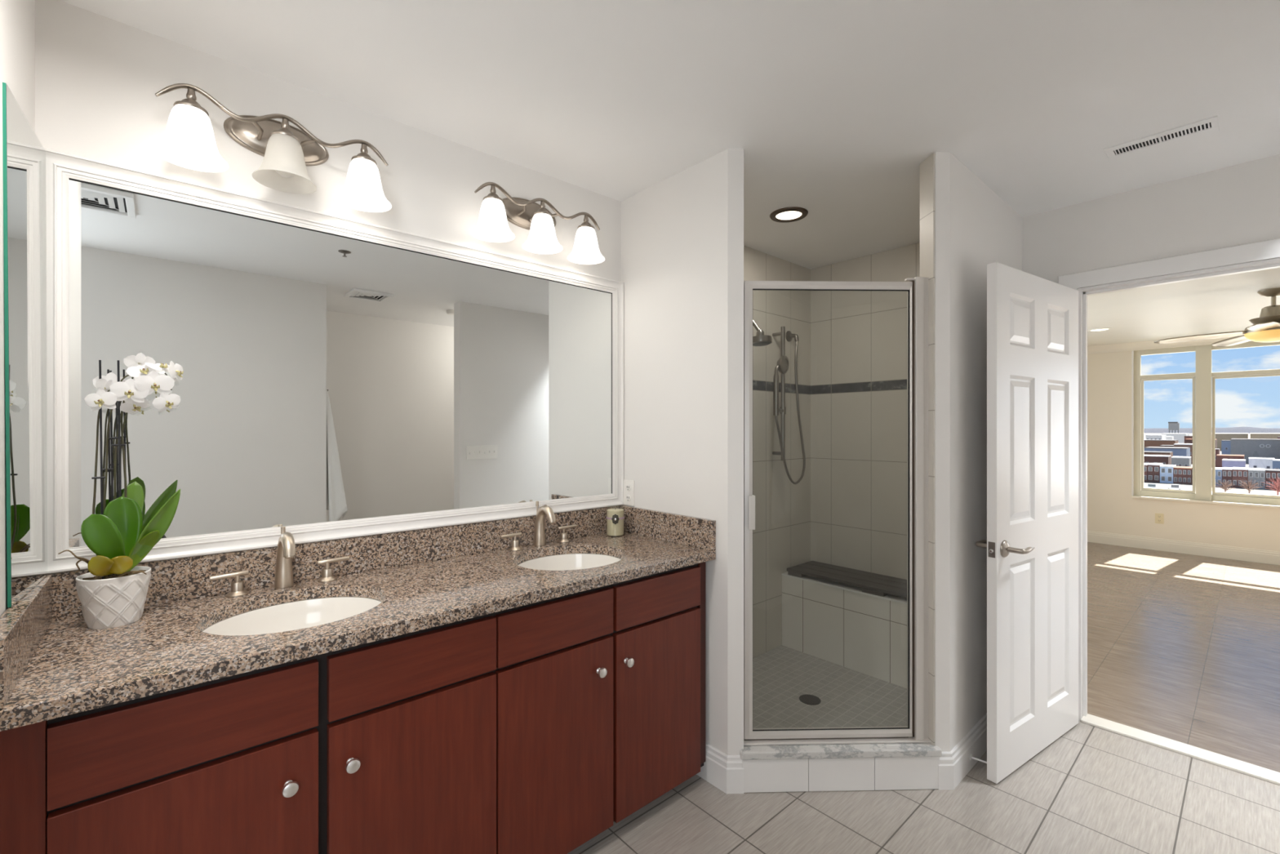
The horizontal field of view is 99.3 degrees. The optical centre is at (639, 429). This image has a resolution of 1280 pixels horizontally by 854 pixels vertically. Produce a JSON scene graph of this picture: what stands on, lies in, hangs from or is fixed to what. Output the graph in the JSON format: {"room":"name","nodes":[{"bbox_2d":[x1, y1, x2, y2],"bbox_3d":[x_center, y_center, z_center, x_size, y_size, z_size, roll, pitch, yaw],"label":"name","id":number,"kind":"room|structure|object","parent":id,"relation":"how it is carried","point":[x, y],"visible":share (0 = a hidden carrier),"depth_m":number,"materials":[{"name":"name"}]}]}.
{"room":"bathroom","nodes":[
{"label":"bathroom","id":0,"kind":"room"},
{"bbox_2d":[0,0,35,616],"bbox_3d":[-1.168,0.155,0.901,0.101,2.440,1.037,0,0,-41],"label":"wall","id":1,"kind":"structure","parent":0,"point":[17,17],"depth_m":1.08,"materials":[{"name":"paint"}]},
{"bbox_2d":[2,82,47,607],"bbox_3d":[-1.335,-0.159,1.184,0.009,1.024,0.335,0,0,-38],"label":"mirror","id":2,"kind":"object","parent":1,"relation":"attached to","point":[24,156],"visible":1,"depth_m":1.16,"materials":[{"name":"silver glass"}]},
{"bbox_2d":[35,0,810,657],"bbox_3d":[-0.199,0.155,2.515,3.690,2.440,0.105,0,0,-41],"label":"wall","id":3,"kind":"structure","parent":0,"point":[98,77],"depth_m":1.87,"materials":[{"name":"paint"}]},
{"bbox_2d":[151,83,391,212],"bbox_3d":[-1.034,-0.822,1.580,0.575,0.224,0.196,0,0,-41],"label":"vanity light","id":4,"kind":"object","parent":3,"relation":"attached to","point":[188,141],"visible":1,"depth_m":1.55,"materials":[{"name":"white glass"}]},
{"bbox_2d":[44,147,623,573],"bbox_3d":[-0.772,-0.165,1.925,1.844,1.036,0.025,0,0,-41],"label":"vanity mirror","id":5,"kind":"object","parent":3,"relation":"attached to","point":[343,377],"visible":0.89,"depth_m":1.69,"materials":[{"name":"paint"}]},
{"bbox_2d":[47,505,620,621],"bbox_3d":[-0.774,0.412,1.927,1.843,0.116,0.018,0,0,-41],"label":"backsplash","id":6,"kind":"structure","parent":3,"relation":"attached to","point":[175,580],"depth_m":1.74,"materials":[{"name":"stone"}]},
{"bbox_2d":[471,182,604,264],"bbox_3d":[-0.395,-0.822,2.144,0.575,0.224,0.196,0,0,-41],"label":"vanity light","id":7,"kind":"object","parent":3,"relation":"attached to","point":[492,226],"visible":1,"depth_m":2.12,"materials":[{"name":"white glass"}]},
{"bbox_2d":[752,319,772,346],"bbox_3d":[0.576,-0.564,2.929,0.120,0.243,0.300,0,0,-41],"label":"shower head","id":8,"kind":"object","parent":3,"relation":"attached to","point":[760,340],"visible":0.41,"depth_m":2.83},
{"bbox_2d":[772,326,805,484],"bbox_3d":[0.891,-0.141,3.340,0.120,0.967,0.391,0,0,38],"label":"shower","id":9,"kind":"object","parent":3,"relation":"attached to","point":[783,363],"visible":1,"depth_m":3.28,"materials":[{"name":"silver metal"}]},
{"bbox_2d":[59,0,1279,269],"bbox_3d":[0.366,-1.115,0.537,5.460,0.100,3.820,0,0,-41],"label":"ceiling","id":10,"kind":"structure","parent":0,"point":[834,108],"depth_m":1.66,"materials":[{"name":"paint"}]},
{"bbox_2d":[769,206,808,222],"bbox_3d":[0.738,-1.060,2.696,0.184,0.010,0.184,0,0,-41],"label":"recessed light","id":11,"kind":"object","parent":10,"relation":"in","point":[792,214],"visible":1,"depth_m":2.69,"materials":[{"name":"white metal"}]},
{"bbox_2d":[1103,115,1219,162],"bbox_3d":[1.915,-1.062,2.002,0.140,0.005,0.296,0,0,-41],"label":"ceiling vent","id":12,"kind":"object","parent":10,"relation":"in","point":[1206,126],"visible":1,"depth_m":1.99,"materials":[{"name":"metal"}]},
{"bbox_2d":[621,148,743,755],"bbox_3d":[0.177,0.155,2.328,0.113,2.440,0.678,0,0,-41],"label":"wall partition","id":13,"kind":"structure","parent":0,"point":[682,234],"depth_m":2.17,"materials":[{"name":"paint"}]},
{"bbox_2d":[623,479,634,506],"bbox_3d":[-0.052,0.292,2.495,0.009,0.116,0.072,0,0,-41],"label":"wall outlet","id":14,"kind":"object","parent":13,"relation":"attached to","point":[628,485],"visible":1,"depth_m":2.49,"materials":[{"name":"plastic"}]},
{"bbox_2d":[626,484,631,491],"bbox_3d":[-0.054,0.268,2.493,0.002,0.033,0.033,0,0,-41],"label":"socket","id":15,"kind":"object","parent":14,"relation":"attached to","point":[628,486],"depth_m":2.49,"materials":[{"name":"plastic"}]},
{"bbox_2d":[626,494,631,501],"bbox_3d":[-0.054,0.316,2.493,0.002,0.033,0.033,0,0,-41],"label":"socket","id":16,"kind":"object","parent":14,"relation":"attached to","point":[628,496],"depth_m":2.49,"materials":[{"name":"plastic"}]},
{"bbox_2d":[696,742,743,793],"bbox_3d":[0.293,1.307,2.108,0.227,0.136,0.053,0,0,37],"label":"baseboard","id":17,"kind":"structure","parent":13,"relation":"attached to","point":[724,771],"depth_m":2.06,"materials":[{"name":"paint"}]},
{"bbox_2d":[810,242,919,579],"bbox_3d":[1.530,0.155,3.253,0.100,2.440,1.076,0,0,-41],"label":"wall","id":18,"kind":"structure","parent":0,"point":[859,338],"depth_m":3.37,"materials":[{"name":"tile"}]},
{"bbox_2d":[781,572,906,688],"bbox_3d":[1.365,1.130,3.111,0.334,0.450,1.068,0,0,-41],"label":"shower bench","id":19,"kind":"object","parent":18,"relation":"attached to","point":[840,624],"depth_m":3.08,"materials":[{"name":"tile"}]},
{"bbox_2d":[786,560,906,597],"bbox_3d":[1.356,0.885,3.107,0.295,0.040,1.005,0,0,-41],"label":"seat","id":20,"kind":"object","parent":19,"relation":"on","point":[882,585],"visible":0.59,"depth_m":3.17,"materials":[{"name":"grey stone"}]},
{"bbox_2d":[567,644,1279,853],"bbox_3d":[0.336,1.404,0.497,5.362,0.102,3.800,0,0,-41],"label":"floor","id":21,"kind":"structure","parent":0,"point":[1093,789],"depth_m":1.98,"materials":[{"name":"tile"}]},
{"bbox_2d":[0,561,705,853],"bbox_3d":[-0.591,0.941,1.707,1.826,0.868,0.578,0,0,-41],"label":"vanity cabinet","id":22,"kind":"object","parent":21,"relation":"on","point":[539,727],"visible":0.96,"depth_m":1.36,"materials":[{"name":"brown wood"}]},
{"bbox_2d":[0,505,715,731],"bbox_3d":[-0.588,0.429,1.716,1.843,0.151,0.581,0,0,-41],"label":"countertop","id":23,"kind":"structure","parent":22,"relation":"on","point":[53,665],"depth_m":1.48,"materials":[{"name":"brown stone"}]},
{"bbox_2d":[57,352,183,629],"bbox_3d":[-1.251,0.141,1.321,0.201,0.657,0.142,0,0,-12],"label":"potted orchid","id":24,"kind":"object","parent":23,"relation":"on","point":[113,593],"visible":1,"depth_m":1.31,"materials":[{"name":"plant"}]},
{"bbox_2d":[209,526,349,597],"bbox_3d":[-1.036,0.381,1.592,0.350,0.176,0.133,0,0,-41],"label":"widespread faucet","id":25,"kind":"object","parent":23,"relation":"on","point":[286,550],"visible":1,"depth_m":1.60,"materials":[{"name":"silver metal"}]},
{"bbox_2d":[202,596,382,635],"bbox_3d":[-0.903,0.583,1.439,0.445,0.154,0.399,0,0,-41],"label":"undermount sink","id":26,"kind":"object","parent":23,"relation":"in","point":[302,614],"visible":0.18,"depth_m":1.58,"materials":[{"name":"ceramic"}]},
{"bbox_2d":[500,501,577,551],"bbox_3d":[-0.380,0.381,2.171,0.350,0.176,0.133,0,0,-41],"label":"widespread faucet","id":27,"kind":"object","parent":23,"relation":"on","point":[539,531],"visible":1,"depth_m":2.18,"materials":[{"name":"silver metal"}]},
{"bbox_2d":[517,553,621,570],"bbox_3d":[-0.257,0.583,2.009,0.445,0.154,0.399,0,0,-41],"label":"undermount sink","id":28,"kind":"object","parent":23,"relation":"in","point":[568,561],"visible":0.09,"depth_m":2.18,"materials":[{"name":"ceramic"}]},
{"bbox_2d":[606,507,624,535],"bbox_3d":[-0.109,0.406,2.409,0.082,0.128,0.082,0,0,-41],"label":"jar candle","id":29,"kind":"object","parent":23,"relation":"on","point":[615,517],"visible":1,"depth_m":2.38,"materials":[{"name":"beige wax"}]},
{"bbox_2d":[799,693,821,705],"bbox_3d":[0.850,1.351,2.717,0.104,0.003,0.104,0,0,-41],"label":"floor drain","id":30,"kind":"object","parent":21,"relation":"on","point":[807,699],"visible":1,"depth_m":2.71,"materials":[{"name":"grey metal"}]},
{"bbox_2d":[1080,713,1279,785],"bbox_3d":[2.368,1.369,2.285,0.098,0.012,0.797,0,0,-41],"label":"trim","id":31,"kind":"structure","parent":21,"relation":"on","point":[1244,767],"depth_m":2.32,"materials":[{"name":"beige stone"}]},
{"bbox_2d":[934,151,1022,751],"bbox_3d":[1.504,0.155,2.439,1.018,2.440,0.111,0,0,-41],"label":"wall","id":32,"kind":"structure","parent":0,"point":[975,228],"depth_m":2.17,"materials":[{"name":"paint"}]},
{"bbox_2d":[739,742,942,792],"bbox_3d":[0.763,1.296,2.119,0.769,0.158,0.127,0,0,-2],"label":"shower curb","id":33,"kind":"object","parent":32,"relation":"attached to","point":[888,766],"depth_m":2.06,"materials":[{"name":"tile"}]},
{"bbox_2d":[743,276,930,745],"bbox_3d":[0.765,0.312,2.117,0.740,1.810,0.060,0,0,-2],"label":"shower door","id":34,"kind":"structure","parent":33,"relation":"on","point":[916,731],"depth_m":2.12,"materials":[{"name":"silver metal"}]},
{"bbox_2d":[920,152,934,745],"bbox_3d":[1.129,0.155,2.137,0.006,2.439,0.090,0,0,-4],"label":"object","id":35,"kind":"structure","parent":32,"relation":"attached to","point":[927,166],"depth_m":2.11,"materials":[{"name":"tile"}]},
{"bbox_2d":[937,712,986,790],"bbox_3d":[1.531,1.307,2.401,1.025,0.136,0.050,0,0,-41],"label":"baseboard","id":36,"kind":"structure","parent":32,"relation":"attached to","point":[954,765],"depth_m":2.14,"materials":[{"name":"paint"}]},
{"bbox_2d":[969,754,986,763],"bbox_3d":[1.362,1.325,2.172,0.076,0.024,0.024,0,0,44],"label":"door stop","id":37,"kind":"object","parent":32,"relation":"attached to","point":[971,755],"visible":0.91,"depth_m":2.18,"materials":[{"name":"paint"}]},
{"bbox_2d":[975,262,1078,783],"bbox_3d":[1.696,0.361,2.323,0.810,2.008,0.186,0,0,-33],"label":"door","id":38,"kind":"structure","parent":32,"relation":"in","point":[1031,544],"depth_m":2.25,"materials":[{"name":"paint"}]},
{"bbox_2d":[1057,238,1279,720],"bbox_3d":[2.374,0.319,2.291,0.129,2.112,0.967,0,0,-41],"label":"door frame","id":39,"kind":"structure","parent":32,"relation":"attached to","point":[1083,292],"depth_m":2.49,"materials":[{"name":"paint"}]},
{"bbox_2d":[1022,154,1279,288],"bbox_3d":[2.749,0.155,1.872,0.100,2.440,2.609,0,0,-41],"label":"wall","id":40,"kind":"structure","parent":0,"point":[1239,204],"depth_m":2.36,"materials":[{"name":"paint"}]},
{"bbox_2d":[1087,542,1279,772],"bbox_3d":[5.041,1.415,3.382,5.365,0.080,6.800,0,0,-41],"label":"floor","id":41,"kind":"structure","parent":0,"point":[1184,648],"depth_m":3.43,"materials":[{"name":"beige wood"}]},
{"bbox_2d":[1087,336,1279,551],"bbox_3d":[6.930,0.175,5.049,0.245,2.400,6.800,0,0,-41],"label":"wall","id":42,"kind":"structure","parent":0,"point":[1111,507],"depth_m":6.37,"materials":[{"name":"paint"}]},
{"bbox_2d":[1155,512,1164,524],"bbox_3d":[5.890,1.013,6.164,0.009,0.116,0.072,0,0,-41],"label":"wall outlet","id":43,"kind":"object","parent":42,"relation":"attached to","point":[1159,517],"visible":1,"depth_m":6.16,"materials":[{"name":"beige plastic"}]},
{"bbox_2d":[1087,530,1279,564],"bbox_3d":[6.946,1.307,4.963,0.016,0.136,6.650,0,0,-41],"label":"baseboard","id":44,"kind":"structure","parent":42,"relation":"attached to","point":[1269,557],"depth_m":5.98,"materials":[{"name":"paint"}]},
{"bbox_2d":[1131,341,1279,508],"bbox_3d":[6.417,-0.060,5.669,0.195,1.721,1.908,0,0,-41],"label":"window","id":45,"kind":"structure","parent":42,"relation":"attached to","point":[1203,374],"depth_m":5.94,"materials":[{"name":"paint"}]},
{"bbox_2d":[1087,267,1279,346],"bbox_3d":[5.050,-1.055,3.390,5.340,0.100,6.800,0,0,-41],"label":"ceiling","id":46,"kind":"structure","parent":0,"point":[1226,303],"depth_m":4.55,"materials":[{"name":"paint"}]},
{"bbox_2d":[1087,327,1111,331],"bbox_3d":[4.633,-1.001,5.480,0.196,0.006,0.196,0,0,-41],"label":"recessed light","id":47,"kind":"object","parent":46,"relation":"in","point":[1105,328],"visible":1,"depth_m":5.46,"materials":[{"name":"plastic"}]},
{"bbox_2d":[1154,287,1279,346],"bbox_3d":[4.536,-0.817,3.920,1.184,0.374,1.197,0,0,-41],"label":"ceiling fan","id":48,"kind":"object","parent":46,"relation":"hanging from","point":[1265,328],"visible":1,"depth_m":3.93,"materials":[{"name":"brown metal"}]},
{"label":"outside","id":49,"kind":"structure","parent":0,"visible":0},
{"bbox_3d":[123.354,25.625,148.879,262.000,0.500,380.000,0,0,-41],"label":"ground","id":50,"kind":"structure","parent":49,"visible":0},
{"bbox_2d":[1145,483,1159,488],"bbox_3d":[217.405,24.275,231.217,1.760,2.200,5.600,0,0,-41],"label":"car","id":51,"kind":"object","parent":50,"relation":"on","point":[1150,485],"visible":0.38,"depth_m":230.31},
{"bbox_2d":[1164,484,1183,489],"bbox_3d":[223.471,24.225,227.367,1.760,2.300,5.400,0,0,-41],"label":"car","id":52,"kind":"object","parent":50,"relation":"on","point":[1179,486],"visible":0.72,"depth_m":226.51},
{"bbox_2d":[1215,479,1235,492],"bbox_3d":[219.607,21.586,204.276,6.560,7.588,6.207,0,0,-41],"label":"bare tree","id":53,"kind":"object","parent":50,"relation":"on","point":[1227,485],"visible":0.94,"depth_m":203.99,"materials":[{"name":"brown plant"}]},
{"bbox_2d":[1235,476,1261,493],"bbox_3d":[223.522,21.374,199.567,7.827,8.010,6.864,0,0,-41],"label":"bare tree","id":54,"kind":"object","parent":50,"relation":"on","point":[1249,486],"visible":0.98,"depth_m":199.70,"materials":[{"name":"brown plant"}]},
{"bbox_2d":[1262,475,1279,495],"bbox_3d":[228.468,20.651,194.581,8.450,9.455,8.196,0,0,-41],"label":"bare tree","id":55,"kind":"object","parent":50,"relation":"on","point":[1277,484],"visible":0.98,"depth_m":194.55,"materials":[{"name":"plant"}]},
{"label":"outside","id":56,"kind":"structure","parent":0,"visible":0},
{"bbox_2d":[1143,433,1279,495],"bbox_3d":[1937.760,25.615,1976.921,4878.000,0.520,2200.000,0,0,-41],"label":"ground","id":57,"kind":"structure","parent":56,"point":[1162,485],"depth_m":231.83,"materials":[{"name":"white snow"}]},
{"bbox_2d":[1143,462,1149,481],"bbox_3d":[246.659,21.150,267.398,14.250,8.450,5.420,0,0,-41],"label":"house","id":58,"kind":"structure","parent":57,"relation":"on","point":[1144,464],"depth_m":261.29,"materials":[{"name":"red brick"}]},
{"bbox_2d":[1146,462,1163,482],"bbox_3d":[249.935,21.050,263.687,14.250,8.650,4.320,0,0,-41],"label":"house","id":59,"kind":"structure","parent":57,"relation":"on","point":[1153,468],"depth_m":259.19,"materials":[{"name":"red brick"}]},
{"bbox_2d":[1145,434,1165,439],"bbox_3d":[539.065,15.650,567.781,40.250,19.450,12.000,0,0,-41],"label":"building","id":60,"kind":"structure","parent":57,"relation":"on","point":[1154,437],"depth_m":555.86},
{"bbox_2d":[1143,454,1170,464],"bbox_3d":[301.085,20.350,319.073,14.250,10.050,14.000,0,0,-41],"label":"block","id":61,"kind":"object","parent":57,"relation":"on","point":[1166,460],"visible":0.32,"depth_m":313.49,"materials":[{"name":"red brick"}]},
{"bbox_2d":[1143,450,1173,464],"bbox_3d":[338.088,20.058,355.731,18.250,10.634,14.000,0,0,-41],"label":"block","id":62,"kind":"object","parent":57,"relation":"on","point":[1145,452],"visible":0.13,"depth_m":350.32,"materials":[{"name":"brown brick"}]},
{"bbox_2d":[1144,439,1177,447],"bbox_3d":[454.939,17.400,474.196,30.250,15.950,19.000,0,0,-41],"label":"block","id":63,"kind":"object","parent":57,"relation":"on","point":[1150,442],"visible":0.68,"depth_m":465.46,"materials":[{"name":"brown brick"}]},
{"bbox_2d":[1160,444,1173,447],"bbox_3d":[419.239,19.062,430.018,18.250,12.626,10.000,0,0,-41],"label":"block","id":64,"kind":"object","parent":57,"relation":"on","point":[1171,446],"visible":0.11,"depth_m":427.34,"materials":[{"name":"brown brick"}]},
{"bbox_2d":[1144,446,1190,456],"bbox_3d":[373.570,19.150,385.045,30.250,12.450,21.000,0,0,-41],"label":"block","id":65,"kind":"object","parent":57,"relation":"on","point":[1177,451],"visible":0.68,"depth_m":374.92,"materials":[{"name":"blue stone"}]},
{"bbox_2d":[1160,464,1176,483],"bbox_3d":[252.913,21.350,260.313,14.250,8.050,4.520,0,0,-41],"label":"house","id":66,"kind":"structure","parent":57,"relation":"on","point":[1166,470],"depth_m":255.86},
{"bbox_2d":[1165,435,1173,439],"bbox_3d":[575.142,16.646,600.954,18.250,17.457,20.000,0,0,-41],"label":"block","id":67,"kind":"object","parent":57,"relation":"on","point":[1167,437],"visible":0.06,"depth_m":590.55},
{"bbox_2d":[1168,422,1179,433],"bbox_3d":[705.353,7.875,718.072,9.000,35.000,10.300,0,0,-41],"label":"tower","id":68,"kind":"structure","parent":57,"relation":"on","point":[1172,426],"depth_m":715.31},
{"bbox_2d":[1161,433,1189,443],"bbox_3d":[650.759,15.250,660.354,50.250,20.250,21.000,0,0,-41],"label":"shed","id":69,"kind":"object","parent":57,"relation":"on","point":[1180,437],"visible":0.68,"depth_m":640.88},
{"bbox_2d":[1171,456,1191,466],"bbox_3d":[301.859,20.400,303.084,14.250,9.950,7.000,0,0,-41],"label":"block","id":70,"kind":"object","parent":57,"relation":"on","point":[1178,460],"visible":0.6,"depth_m":298.55,"materials":[{"name":"grey"}]},
{"bbox_2d":[1173,466,1192,484],"bbox_3d":[256.420,21.650,256.339,14.250,7.450,5.920,0,0,-41],"label":"house","id":71,"kind":"structure","parent":57,"relation":"on","point":[1181,474],"depth_m":251.96,"materials":[{"name":"red brick"}]},
{"bbox_2d":[1173,443,1195,464],"bbox_3d":[407.861,18.150,406.639,30.250,14.450,10.000,0,0,-41],"label":"block","id":72,"kind":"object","parent":57,"relation":"on","point":[1176,445],"visible":0.2,"depth_m":396.48,"materials":[{"name":"brown brick"}]},
{"bbox_2d":[1184,435,1195,439],"bbox_3d":[585.510,16.235,574.094,18.250,18.280,14.000,0,0,-41],"label":"block","id":73,"kind":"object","parent":57,"relation":"on","point":[1185,437],"visible":0.06,"depth_m":570.85,"materials":[{"name":"red brick"}]},
{"bbox_2d":[1191,466,1195,484],"bbox_3d":[260.191,21.550,252.066,14.250,7.650,5.320,0,0,-41],"label":"house","id":74,"kind":"structure","parent":57,"relation":"on","point":[1195,466],"depth_m":249.20,"materials":[{"name":"red brick"}]},
{"bbox_2d":[1184,438,1217,448],"bbox_3d":[523.987,17.310,507.792,18.250,16.130,20.000,0,0,-41],"label":"block","id":75,"kind":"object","parent":57,"relation":"on","point":[1186,441],"visible":0.18,"depth_m":506.24,"materials":[{"name":"red brick"}]},
{"bbox_2d":[1143,426,1279,433],"bbox_3d":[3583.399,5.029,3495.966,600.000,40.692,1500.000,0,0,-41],"label":"hills","id":76,"kind":"structure","parent":57,"relation":"on","point":[1233,429],"depth_m":3280.21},
{"bbox_2d":[1211,448,1220,467],"bbox_3d":[383.298,19.241,364.955,18.250,12.269,8.000,0,0,-41],"label":"block","id":77,"kind":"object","parent":57,"relation":"on","point":[1217,450],"visible":0.2,"depth_m":358.28,"materials":[{"name":"red brick"}]},
{"bbox_2d":[1211,466,1222,486],"bbox_3d":[260.016,21.450,244.708,14.250,7.850,3.120,0,0,-41],"label":"house","id":78,"kind":"structure","parent":57,"relation":"on","point":[1218,470],"depth_m":239.92,"materials":[{"name":"blue stone"}]},
{"bbox_2d":[1195,432,1248,450],"bbox_3d":[701.815,15.150,655.398,60.250,20.450,42.000,0,0,-41],"label":"shed","id":79,"kind":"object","parent":57,"relation":"on","point":[1219,437],"visible":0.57,"depth_m":632.34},
{"bbox_2d":[1221,440,1230,454],"bbox_3d":[524.211,17.594,477.314,18.250,15.562,18.000,0,0,-41],"label":"block","id":80,"kind":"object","parent":57,"relation":"on","point":[1225,444],"visible":0.32,"depth_m":476.26,"materials":[{"name":"blue stone"}]},
{"bbox_2d":[1222,466,1232,487],"bbox_3d":[262.067,21.350,242.384,14.250,8.050,2.920,0,0,-41],"label":"house","id":81,"kind":"structure","parent":57,"relation":"on","point":[1227,472],"depth_m":238.00,"materials":[{"name":"red brick"}]},
{"bbox_2d":[1216,454,1244,467],"bbox_3d":[351.677,20.400,323.710,16.250,9.950,11.000,0,0,-41],"label":"block","id":82,"kind":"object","parent":57,"relation":"on","point":[1219,457],"visible":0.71,"depth_m":321.00,"materials":[{"name":"red brick"}]},
{"bbox_2d":[1222,458,1245,467],"bbox_3d":[306.846,20.550,280.810,12.250,9.650,8.000,0,0,-41],"label":"block","id":83,"kind":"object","parent":57,"relation":"on","point":[1231,463],"visible":0.32,"depth_m":277.06,"materials":[{"name":"purple"}]},
{"bbox_2d":[1232,466,1248,488],"bbox_3d":[264.581,21.250,239.535,14.250,8.250,4.520,0,0,-41],"label":"house","id":84,"kind":"structure","parent":57,"relation":"on","point":[1238,473],"depth_m":235.14,"materials":[{"name":"red brick"}]},
{"bbox_2d":[1230,438,1279,463],"bbox_3d":[465.340,16.400,409.352,40.470,17.950,27.000,0,0,-41],"label":"grey hall","id":85,"kind":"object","parent":57,"relation":"on","point":[1249,447],"visible":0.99,"depth_m":397.25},
{"bbox_2d":[1248,467,1265,488],"bbox_3d":[267.725,21.300,235.974,14.250,8.150,4.820,0,0,-41],"label":"house","id":86,"kind":"structure","parent":57,"relation":"on","point":[1258,474],"depth_m":231.21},
{"bbox_2d":[1248,457,1274,468],"bbox_3d":[328.877,20.350,287.583,14.250,10.050,9.000,0,0,-41],"label":"block","id":87,"kind":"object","parent":57,"relation":"on","point":[1254,462],"visible":0.61,"depth_m":283.42,"materials":[{"name":"white"}]},
{"bbox_2d":[1250,432,1279,439],"bbox_3d":[694.103,14.900,588.573,60.250,20.950,44.000,0,0,-41],"label":"shed","id":88,"kind":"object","parent":57,"relation":"on","point":[1253,435],"visible":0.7,"depth_m":578.43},
{"bbox_2d":[1265,468,1279,489],"bbox_3d":[270.868,21.350,232.412,14.250,8.050,4.520,0,0,-41],"label":"house","id":89,"kind":"structure","parent":57,"relation":"on","point":[1274,473],"depth_m":228.51,"materials":[{"name":"red brick"}]},
{"bbox_2d":[1272,458,1279,469],"bbox_3d":[314.180,20.150,264.943,12.250,10.450,7.500,0,0,-41],"label":"block","id":90,"kind":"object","parent":57,"relation":"on","point":[1276,462],"visible":0.45,"depth_m":263.08,"materials":[{"name":"blue stone"}]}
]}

